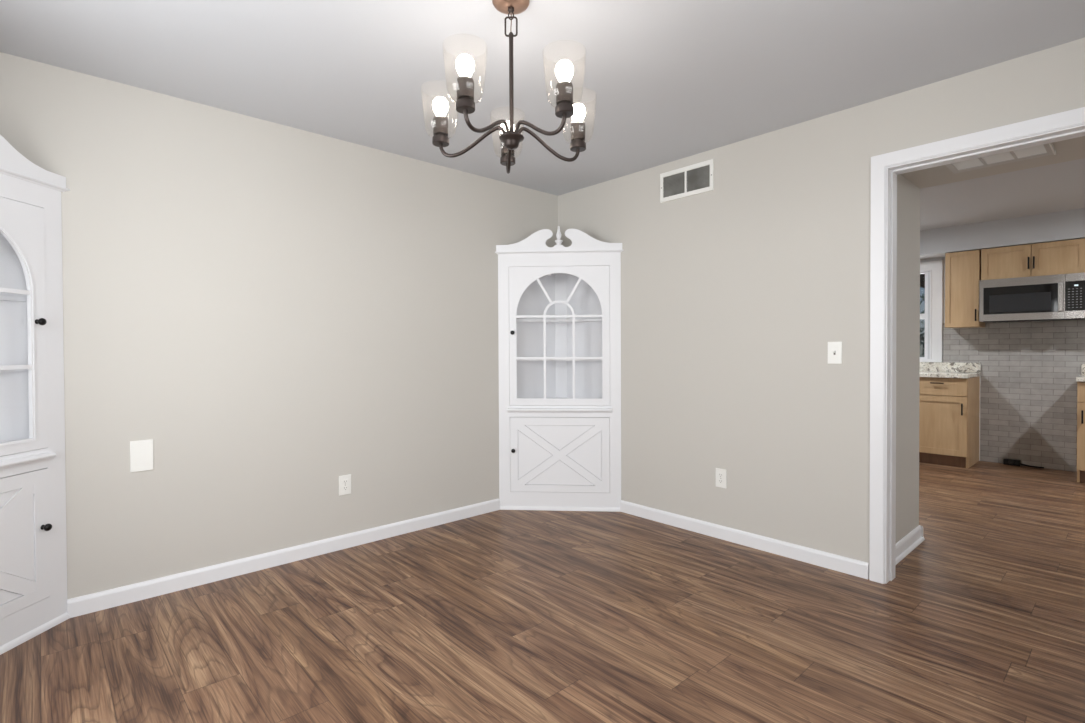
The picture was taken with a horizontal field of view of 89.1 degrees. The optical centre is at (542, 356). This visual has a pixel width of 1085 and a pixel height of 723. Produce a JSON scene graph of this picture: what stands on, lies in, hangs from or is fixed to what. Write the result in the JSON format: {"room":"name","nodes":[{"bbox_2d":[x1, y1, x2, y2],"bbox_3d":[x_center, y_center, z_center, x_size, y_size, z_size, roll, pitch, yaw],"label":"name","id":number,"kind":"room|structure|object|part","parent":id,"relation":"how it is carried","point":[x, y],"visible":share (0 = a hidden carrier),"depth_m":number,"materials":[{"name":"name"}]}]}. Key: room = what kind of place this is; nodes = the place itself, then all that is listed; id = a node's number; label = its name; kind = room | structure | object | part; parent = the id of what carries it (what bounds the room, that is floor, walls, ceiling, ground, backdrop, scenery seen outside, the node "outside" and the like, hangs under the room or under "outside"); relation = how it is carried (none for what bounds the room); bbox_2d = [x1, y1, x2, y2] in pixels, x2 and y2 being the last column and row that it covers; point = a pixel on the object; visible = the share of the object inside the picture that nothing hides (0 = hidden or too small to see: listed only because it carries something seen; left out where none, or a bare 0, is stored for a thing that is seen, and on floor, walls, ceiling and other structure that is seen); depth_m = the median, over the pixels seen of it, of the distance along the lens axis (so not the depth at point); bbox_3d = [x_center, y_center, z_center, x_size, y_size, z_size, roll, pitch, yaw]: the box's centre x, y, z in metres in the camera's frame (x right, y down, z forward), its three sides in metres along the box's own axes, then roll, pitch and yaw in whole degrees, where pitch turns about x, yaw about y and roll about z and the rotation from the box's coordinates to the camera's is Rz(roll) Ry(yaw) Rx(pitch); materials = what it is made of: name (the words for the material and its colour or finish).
{"room":"dining room","nodes":[
{"label":"dining room","id":0,"kind":"room"},
{"bbox_2d":[0,52,557,598],"bbox_3d":[-1.272,-0.071,3.303,3.925,2.440,0.120,-1,1,-42],"label":"wall","id":1,"kind":"structure","parent":0,"point":[284,312],"depth_m":2.96,"materials":[{"name":"grey paint"}]},
{"bbox_2d":[130,439,153,471],"bbox_3d":[-1.915,0.472,2.633,0.090,0.147,0.008,-1,1,-42],"label":"blank wall plate","id":2,"kind":"object","parent":1,"relation":"attached to","point":[141,451],"visible":1,"depth_m":2.63,"materials":[{"name":"white plastic"}]},
{"bbox_2d":[67,498,499,617],"bbox_3d":[-1.219,1.108,3.272,2.430,0.082,0.014,-1,1,-42],"label":"baseboard","id":3,"kind":"structure","parent":1,"relation":"attached to","point":[81,605],"depth_m":2.97,"materials":[{"name":"white paint"}]},
{"bbox_2d":[339,474,350,495],"bbox_3d":[-1.184,0.768,3.305,0.074,0.117,0.008,-1,1,-42],"label":"wall outlet","id":4,"kind":"object","parent":1,"relation":"attached to","point":[345,480],"visible":1,"depth_m":3.30,"materials":[{"name":"white plastic"}]},
{"bbox_2d":[0,461,1084,722],"bbox_3d":[1.663,1.198,3.195,8.080,0.120,5.460,-1,1,-42],"label":"floor","id":5,"kind":"structure","parent":0,"point":[499,616],"depth_m":2.29,"materials":[{"name":"brown wood"}]},
{"bbox_2d":[0,135,69,654],"bbox_3d":[-2.327,0.122,2.004,0.428,2.095,0.940,0,1,4],"label":"tall cabinet","id":6,"kind":"object","parent":5,"relation":"on","point":[33,538],"visible":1,"depth_m":2.31,"materials":[{"name":"white paint"}]},
{"bbox_2d":[0,296,26,301],"bbox_3d":[-2.369,-0.239,2.002,0.341,0.018,0.784,0,1,4],"label":"shelf","id":7,"kind":"object","parent":6,"relation":"attached to","point":[2,298],"depth_m":2.31,"materials":[{"name":"white paint"}]},
{"bbox_2d":[0,369,27,372],"bbox_3d":[-2.368,0.061,2.006,0.341,0.018,0.784,0,1,4],"label":"shelf","id":8,"kind":"object","parent":6,"relation":"attached to","point":[14,370],"depth_m":2.31,"materials":[{"name":"white paint"}]},
{"bbox_3d":[-2.155,0.762,2.001,0.013,0.443,0.618,0,1,4],"label":"door panel","id":9,"kind":"part","parent":6,"relation":"part of","materials":[{"name":"white paint"}]},
{"bbox_3d":[-2.153,-0.113,1.990,0.018,0.936,0.632,0,1,4],"label":"arch moulding","id":10,"kind":"part","parent":6,"relation":"part of","materials":[{"name":"white paint"}]},
{"bbox_3d":[-2.158,-0.118,1.990,0.019,1.023,0.739,0,1,4],"label":"door","id":11,"kind":"part","parent":6,"relation":"part of","materials":[{"name":"white paint"}]},
{"bbox_3d":[-2.154,0.759,2.001,0.019,0.552,0.733,0,1,4],"label":"door","id":12,"kind":"part","parent":6,"relation":"part of","materials":[{"name":"white paint"}]},
{"bbox_3d":[-2.135,0.430,1.996,0.026,0.035,0.768,0,1,4],"label":"waist moulding","id":13,"kind":"part","parent":6,"relation":"part of","materials":[{"name":"white paint"}]},
{"bbox_3d":[-2.144,-0.733,1.981,0.027,0.019,0.940,0,1,4],"label":"cornice","id":14,"kind":"part","parent":6,"relation":"part of","materials":[{"name":"white paint"}]},
{"bbox_3d":[-2.139,1.156,2.005,0.012,0.027,0.901,0,1,4],"label":"moulding","id":15,"kind":"part","parent":6,"relation":"part of","materials":[{"name":"white paint"}]},
{"bbox_3d":[-2.111,-0.148,2.318,0.034,0.031,0.031,0,1,4],"label":"knob","id":16,"kind":"part","parent":6,"relation":"part of","materials":[{"name":"black metal"}]},
{"bbox_3d":[-2.106,0.724,2.339,0.034,0.031,0.031,0,1,4],"label":"knob","id":17,"kind":"part","parent":6,"relation":"part of","materials":[{"name":"black metal"}]},
{"bbox_2d":[495,226,623,511],"bbox_3d":[0.136,0.083,4.233,0.940,2.095,0.428,0,1,4],"label":"tall cabinet","id":18,"kind":"object","parent":5,"relation":"on","point":[559,306],"visible":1,"depth_m":4.07,"materials":[{"name":"white paint"}]},
{"bbox_3d":[0.124,0.394,4.046,0.768,0.035,0.026,0,1,4],"label":"waist moulding","id":19,"kind":"part","parent":18,"relation":"part of","materials":[{"name":"white paint"}]},
{"bbox_3d":[0.123,-0.154,4.059,0.739,1.023,0.019,0,1,4],"label":"door","id":20,"kind":"part","parent":18,"relation":"part of","materials":[{"name":"white paint"}]},
{"bbox_3d":[0.123,-0.155,4.055,0.657,0.948,0.018,0,1,4],"label":"arch moulding","id":21,"kind":"part","parent":18,"relation":"part of","materials":[{"name":"white paint"}]},
{"bbox_2d":[517,359,601,360],"bbox_3d":[0.139,0.021,4.272,0.784,0.018,0.341,0,1,4],"label":"shelf","id":22,"kind":"object","parent":18,"relation":"attached to","point":[517,359],"depth_m":4.18,"materials":[{"name":"white paint"}]},
{"bbox_2d":[517,318,601,322],"bbox_3d":[0.138,-0.279,4.268,0.784,0.018,0.341,0,1,4],"label":"shelf","id":23,"kind":"object","parent":18,"relation":"attached to","point":[519,320],"depth_m":4.19,"materials":[{"name":"white paint"}]},
{"bbox_3d":[0.119,-0.769,4.036,0.940,0.019,0.027,0,1,4],"label":"cornice","id":24,"kind":"part","parent":18,"relation":"part of","materials":[{"name":"white paint"}]},
{"bbox_3d":[0.127,0.722,4.071,0.733,0.552,0.019,0,1,4],"label":"door","id":25,"kind":"part","parent":18,"relation":"part of","materials":[{"name":"white paint"}]},
{"bbox_3d":[0.127,0.725,4.072,0.618,0.443,0.013,0,1,4],"label":"door panel","id":26,"kind":"part","parent":18,"relation":"part of","materials":[{"name":"white paint"}]},
{"bbox_3d":[0.128,1.120,4.062,0.901,0.027,0.012,0,1,4],"label":"moulding","id":27,"kind":"part","parent":18,"relation":"part of","materials":[{"name":"white paint"}]},
{"bbox_2d":[919,376,979,467],"bbox_3d":[4.190,0.649,5.745,0.635,0.889,0.480,-1,1,-42],"label":"base cabinet","id":28,"kind":"object","parent":5,"relation":"on","point":[948,407],"visible":0.76,"depth_m":5.53,"materials":[{"name":"brown wood"}]},
{"bbox_3d":[3.987,0.300,5.556,0.018,0.170,0.474,-1,1,-42],"label":"drawer","id":29,"kind":"part","parent":28,"relation":"part of","materials":[{"name":"brown wood"}]},
{"bbox_3d":[3.989,0.686,5.561,0.018,0.588,0.474,-1,1,-42],"label":"door","id":30,"kind":"part","parent":28,"relation":"part of","materials":[{"name":"brown wood"}]},
{"bbox_2d":[1003,458,1043,467],"bbox_3d":[4.804,1.065,5.503,0.064,0.058,0.305,-1,1,-42],"label":"outlet","id":31,"kind":"object","parent":5,"relation":"on","point":[1006,461],"visible":1,"depth_m":5.54,"materials":[{"name":"black plastic"}]},
{"bbox_3d":[4.853,1.080,5.464,0.182,0.028,0.017,0,1,44],"label":"cord","id":32,"kind":"part","parent":31,"relation":"part of","materials":[{"name":"black plastic"}]},
{"bbox_2d":[1077,382,1084,482],"bbox_3d":[5.033,0.657,4.823,0.635,0.889,0.478,-1,1,-42],"label":"base cabinet","id":33,"kind":"object","parent":5,"relation":"on","point":[1080,385],"visible":0.99,"depth_m":4.79,"materials":[{"name":"brown wood"}]},
{"bbox_2d":[1076,364,1084,381],"bbox_3d":[5.035,0.142,4.818,0.627,0.140,0.494,-1,1,-42],"label":"countertop","id":34,"kind":"structure","parent":33,"relation":"on","point":[1081,378],"depth_m":4.89,"materials":[{"name":"stone"}]},
{"bbox_3d":[4.831,0.308,4.635,0.018,0.170,0.472,-1,1,-42],"label":"drawer","id":35,"kind":"part","parent":33,"relation":"part of","materials":[{"name":"brown wood"}]},
{"bbox_3d":[4.832,0.694,4.640,0.018,0.588,0.472,-1,1,-42],"label":"door","id":36,"kind":"part","parent":33,"relation":"part of","materials":[{"name":"brown wood"}]},
{"bbox_3d":[3.861,0.646,6.105,0.635,0.889,0.488,-1,1,-42],"label":"base cabinet","id":37,"kind":"object","parent":5,"relation":"on","visible":0},
{"bbox_2d":[920,362,980,377],"bbox_3d":[4.025,0.132,5.922,0.627,0.140,0.992,-1,1,-42],"label":"countertop","id":38,"kind":"structure","parent":37,"relation":"on","point":[927,369],"depth_m":5.83,"materials":[{"name":"stone"}]},
{"bbox_2d":[0,0,1084,230],"bbox_3d":[1.652,-1.362,3.162,8.080,0.120,5.460,-1,1,-42],"label":"ceiling","id":39,"kind":"structure","parent":0,"point":[668,81],"depth_m":2.39,"materials":[{"name":"white paint"}]},
{"bbox_2d":[422,0,595,173],"bbox_3d":[-0.138,-1.008,1.989,0.631,0.544,0.656,0,1,12],"label":"chandelier","id":40,"kind":"object","parent":39,"relation":"hanging from","point":[510,138],"visible":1,"depth_m":1.98,"materials":[{"name":"brown metal"}]},
{"bbox_2d":[432,116,448,146],"bbox_3d":[-0.377,-0.835,2.041,0.062,0.095,0.062,-1,1,-42],"label":"socket","id":41,"kind":"object","parent":40,"relation":"attached to","point":[440,138],"depth_m":2.02,"materials":[{"name":"brown metal"}]},
{"bbox_3d":[-0.377,-0.917,2.039,0.059,0.084,0.059,-1,1,-42],"label":"light bulb","id":42,"kind":"part","parent":40,"relation":"part of","materials":[{"name":"white glass"}]},
{"bbox_3d":[-0.245,-0.914,1.750,0.059,0.084,0.059,-1,1,-42],"label":"light bulb","id":43,"kind":"part","parent":40,"relation":"part of","materials":[{"name":"white glass"}]},
{"bbox_2d":[456,76,474,113],"bbox_3d":[-0.245,-0.832,1.751,0.062,0.095,0.062,-1,1,-42],"label":"socket","id":44,"kind":"object","parent":40,"relation":"attached to","point":[465,104],"depth_m":1.73,"materials":[{"name":"brown metal"}]},
{"bbox_3d":[-0.256,-0.786,2.017,0.261,0.101,0.014,0,1,12],"label":"arm","id":45,"kind":"part","parent":40,"relation":"part of","materials":[{"name":"brown metal"}]},
{"bbox_3d":[-0.184,-0.784,1.859,0.014,0.101,0.261,0,1,30],"label":"arm","id":46,"kind":"part","parent":40,"relation":"part of","materials":[{"name":"brown metal"}]},
{"bbox_2d":[500,141,514,165],"bbox_3d":[-0.142,-0.838,2.256,0.062,0.095,0.062,-1,1,-42],"label":"socket","id":47,"kind":"object","parent":40,"relation":"attached to","point":[504,151],"depth_m":2.24,"materials":[{"name":"brown metal"}]},
{"bbox_3d":[-0.128,-0.788,2.134,0.014,0.101,0.261,0,1,-6],"label":"arm","id":48,"kind":"part","parent":40,"relation":"part of","materials":[{"name":"brown metal"}]},
{"bbox_3d":[-0.112,-0.985,1.984,0.018,0.366,0.018,-1,1,-42],"label":"rod","id":49,"kind":"part","parent":40,"relation":"part of","materials":[{"name":"brown metal"}]},
{"bbox_3d":[-0.012,-0.785,1.878,0.014,0.101,0.260,-1,1,-42],"label":"arm","id":50,"kind":"part","parent":40,"relation":"part of","materials":[{"name":"brown metal"}]},
{"bbox_3d":[0.023,-0.788,2.048,0.261,0.101,0.014,-1,1,-24],"label":"arm","id":51,"kind":"part","parent":40,"relation":"part of","materials":[{"name":"brown metal"}]},
{"bbox_2d":[555,81,573,117],"bbox_3d":[0.071,-0.833,1.786,0.062,0.095,0.062,-1,1,-42],"label":"socket","id":52,"kind":"object","parent":40,"relation":"attached to","point":[564,108],"depth_m":1.76,"materials":[{"name":"brown metal"}]},
{"bbox_3d":[0.071,-0.916,1.786,0.059,0.084,0.059,-1,1,-42],"label":"light bulb","id":53,"kind":"part","parent":40,"relation":"part of","materials":[{"name":"white glass"}]},
{"bbox_2d":[570,122,585,151],"bbox_3d":[0.135,-0.838,2.099,0.062,0.095,0.062,-1,1,-42],"label":"socket","id":54,"kind":"object","parent":40,"relation":"attached to","point":[578,144],"depth_m":2.08,"materials":[{"name":"brown metal"}]},
{"bbox_3d":[0.135,-0.920,2.098,0.059,0.084,0.059,-1,1,-42],"label":"light bulb","id":55,"kind":"part","parent":40,"relation":"part of","materials":[{"name":"white glass"}]},
{"bbox_2d":[558,38,1084,562],"bbox_3d":[1.524,-0.080,3.070,0.115,2.440,4.000,-1,1,-42],"label":"wall","id":56,"kind":"structure","parent":0,"point":[734,295],"depth_m":3.20,"materials":[{"name":"grey paint"}]},
{"bbox_2d":[660,159,713,202],"bbox_3d":[0.937,-1.144,3.598,0.012,0.193,0.398,-1,1,-42],"label":"air vent","id":57,"kind":"object","parent":56,"relation":"in","point":[698,178],"visible":1,"depth_m":3.59,"materials":[{"name":"white plastic"}]},
{"bbox_3d":[0.876,-1.145,3.667,0.008,0.153,0.175,-1,1,-42],"label":"louvre panel","id":58,"kind":"part","parent":57,"relation":"part of","materials":[{"name":"grey metal"}]},
{"bbox_3d":[1.000,-1.144,3.532,0.008,0.153,0.175,-1,1,-42],"label":"louvre panel","id":59,"kind":"part","parent":57,"relation":"part of","materials":[{"name":"grey metal"}]},
{"bbox_2d":[716,468,726,487],"bbox_3d":[1.115,0.758,3.440,0.008,0.117,0.074,-1,1,-42],"label":"wall outlet","id":60,"kind":"object","parent":56,"relation":"attached to","point":[721,474],"visible":1,"depth_m":3.43,"materials":[{"name":"white plastic"}]},
{"bbox_2d":[620,500,868,578],"bbox_3d":[1.124,1.096,3.432,0.014,0.082,1.631,-1,1,-42],"label":"baseboard","id":61,"kind":"structure","parent":56,"relation":"attached to","point":[854,567],"depth_m":3.27,"materials":[{"name":"white paint"}]},
{"bbox_2d":[828,342,841,363],"bbox_3d":[1.556,-0.022,2.937,0.018,0.118,0.071,-1,1,-42],"label":"light switch","id":62,"kind":"object","parent":56,"relation":"attached to","point":[834,348],"visible":1,"depth_m":2.94,"materials":[{"name":"white plastic"}]},
{"bbox_2d":[869,107,1084,583],"bbox_3d":[2.056,0.068,2.392,0.018,2.155,1.132,-1,1,-42],"label":"trim","id":63,"kind":"structure","parent":56,"relation":"attached to","point":[1075,117],"depth_m":2.77,"materials":[{"name":"white paint"}]},
{"bbox_2d":[885,124,1084,583],"bbox_3d":[2.102,0.095,2.440,0.122,2.100,1.007,-1,1,-42],"label":"trim","id":64,"kind":"structure","parent":56,"relation":"attached to","point":[892,172],"depth_m":2.78,"materials":[{"name":"white paint"}]},
{"bbox_2d":[896,174,919,542],"bbox_3d":[1.274,-0.091,3.994,0.765,2.440,2.298,-1,1,-42],"label":"wall","id":65,"kind":"structure","parent":0,"point":[908,193],"depth_m":3.23,"materials":[{"name":"grey paint"}]},
{"bbox_2d":[895,525,924,564],"bbox_3d":[1.327,1.086,3.967,0.808,0.086,2.226,-1,1,-42],"label":"baseboard","id":66,"kind":"structure","parent":65,"relation":"attached to","point":[908,543],"depth_m":3.22,"materials":[{"name":"white paint"}]},
{"bbox_2d":[900,136,1084,188],"bbox_3d":[2.829,-1.160,2.277,0.765,0.272,2.322,-1,1,-42],"label":"ceiling","id":67,"kind":"structure","parent":0,"point":[1074,148],"depth_m":3.02,"materials":[{"name":"grey paint"}]},
{"bbox_2d":[945,143,1055,173],"bbox_3d":[2.342,-1.021,2.830,0.254,0.016,0.416,-1,1,-42],"label":"ceiling vent","id":68,"kind":"object","parent":67,"relation":"in","point":[1045,149],"visible":0.87,"depth_m":2.83,"materials":[{"name":"grey metal"}]},
{"bbox_3d":[2.250,-1.024,2.914,0.174,0.009,0.116,-1,1,-42],"label":"louvre panel","id":69,"kind":"part","parent":68,"relation":"part of","materials":[{"name":"white metal"}]},
{"bbox_3d":[2.334,-1.023,2.823,0.174,0.009,0.116,-1,1,-42],"label":"louvre panel","id":70,"kind":"part","parent":68,"relation":"part of","materials":[{"name":"white metal"}]},
{"bbox_3d":[2.418,-1.023,2.732,0.174,0.009,0.116,-1,1,-42],"label":"louvre panel","id":71,"kind":"part","parent":68,"relation":"part of","materials":[{"name":"white metal"}]},
{"bbox_2d":[920,257,1084,471],"bbox_3d":[4.590,-0.129,5.863,0.128,2.440,5.220,-1,1,-42],"label":"wall","id":72,"kind":"structure","parent":0,"point":[1029,372],"depth_m":5.51,"materials":[{"name":"tile"}]},
{"bbox_2d":[920,260,942,361],"bbox_3d":[4.005,-0.501,6.449,0.103,1.107,1.134,-1,1,-42],"label":"window","id":73,"kind":"structure","parent":72,"relation":"in","point":[935,268],"depth_m":6.05,"materials":[{"name":"white paint"}]},
{"bbox_3d":[4.030,-0.470,6.472,0.035,1.010,0.860,-1,1,-42],"label":"sash frame","id":74,"kind":"part","parent":73,"relation":"part of","materials":[{"name":"white paint"}]},
{"bbox_2d":[945,250,984,327],"bbox_3d":[4.383,-0.692,5.717,0.355,0.771,0.284,-1,1,-42],"label":"upper cabinet","id":75,"kind":"object","parent":72,"relation":"attached to","point":[962,269],"visible":0.93,"depth_m":5.62,"materials":[{"name":"brown wood"}]},
{"bbox_2d":[979,408,979,460],"bbox_3d":[4.591,0.629,5.783,0.012,0.925,0.007,-1,1,-42],"label":"trim","id":76,"kind":"structure","parent":72,"relation":"attached to","point":[979,408],"depth_m":5.78,"materials":[{"name":"white paint"}]},
{"bbox_2d":[920,208,1084,258],"bbox_3d":[4.426,-1.216,5.702,0.322,0.261,5.220,-1,1,-42],"label":"soffit","id":77,"kind":"object","parent":72,"relation":"attached to","point":[1070,224],"depth_m":5.38,"materials":[{"name":"white paint"}]},
{"bbox_2d":[981,238,1084,279],"bbox_3d":[4.741,-0.916,5.323,0.355,0.316,0.758,-1,1,-42],"label":"upper cabinet","id":78,"kind":"object","parent":72,"relation":"attached to","point":[1066,256],"visible":0.94,"depth_m":5.21,"materials":[{"name":"brown wood"}]},
{"bbox_3d":[4.516,-0.916,5.373,0.018,0.310,0.374,-1,1,-42],"label":"door","id":79,"kind":"part","parent":78,"relation":"part of","materials":[{"name":"brown wood"}]},
{"bbox_2d":[979,272,1084,322],"bbox_3d":[4.717,-0.549,5.304,0.424,0.416,0.754,-1,1,-42],"label":"microwave","id":80,"kind":"object","parent":78,"relation":"attached to","point":[1060,297],"visible":1,"depth_m":5.17,"materials":[{"name":"grey metal"}]},
{"bbox_3d":[4.558,-0.546,5.236,0.016,0.265,0.575,-1,1,-42],"label":"door glass","id":81,"kind":"part","parent":80,"relation":"part of","materials":[{"name":"black glass"}]},
{"bbox_3d":[4.720,-0.547,5.018,0.041,0.264,0.036,-1,1,-42],"label":"handle","id":82,"kind":"part","parent":80,"relation":"part of","materials":[{"name":"silver metal"}]},
{"bbox_3d":[4.805,-0.550,4.966,0.023,0.268,0.132,-1,1,-42],"label":"control panel","id":83,"kind":"part","parent":80,"relation":"part of","materials":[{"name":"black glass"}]},
{"bbox_3d":[4.805,-0.550,4.964,0.025,0.406,0.134,-1,1,-42],"label":"control frame","id":84,"kind":"part","parent":80,"relation":"part of","materials":[{"name":"silver metal"}]},
{"bbox_3d":[4.771,-0.913,5.093,0.018,0.310,0.372,-1,1,-42],"label":"door","id":85,"kind":"part","parent":78,"relation":"part of","materials":[{"name":"brown wood"}]},
{"label":"outside","id":86,"kind":"structure","parent":0,"visible":0},
{"bbox_3d":[6.260,1.329,10.129,7.400,0.100,16.000,-1,1,-42],"label":"ground","id":87,"kind":"structure","parent":86,"visible":0},
{"bbox_2d":[920,274,924,287],"bbox_3d":[4.935,0.073,7.481,2.100,2.490,3.900,-1,1,-42],"label":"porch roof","id":88,"kind":"structure","parent":87,"relation":"on","point":[922,276],"depth_m":7.61,"materials":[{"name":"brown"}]},
{"bbox_2d":[920,293,924,356],"bbox_3d":[6.036,0.146,9.236,1.019,2.423,7.527,-1,1,-42],"label":"hedge","id":89,"kind":"object","parent":87,"relation":"on","point":[922,296],"visible":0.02,"depth_m":8.89,"materials":[{"name":"green plant"}]}
]}

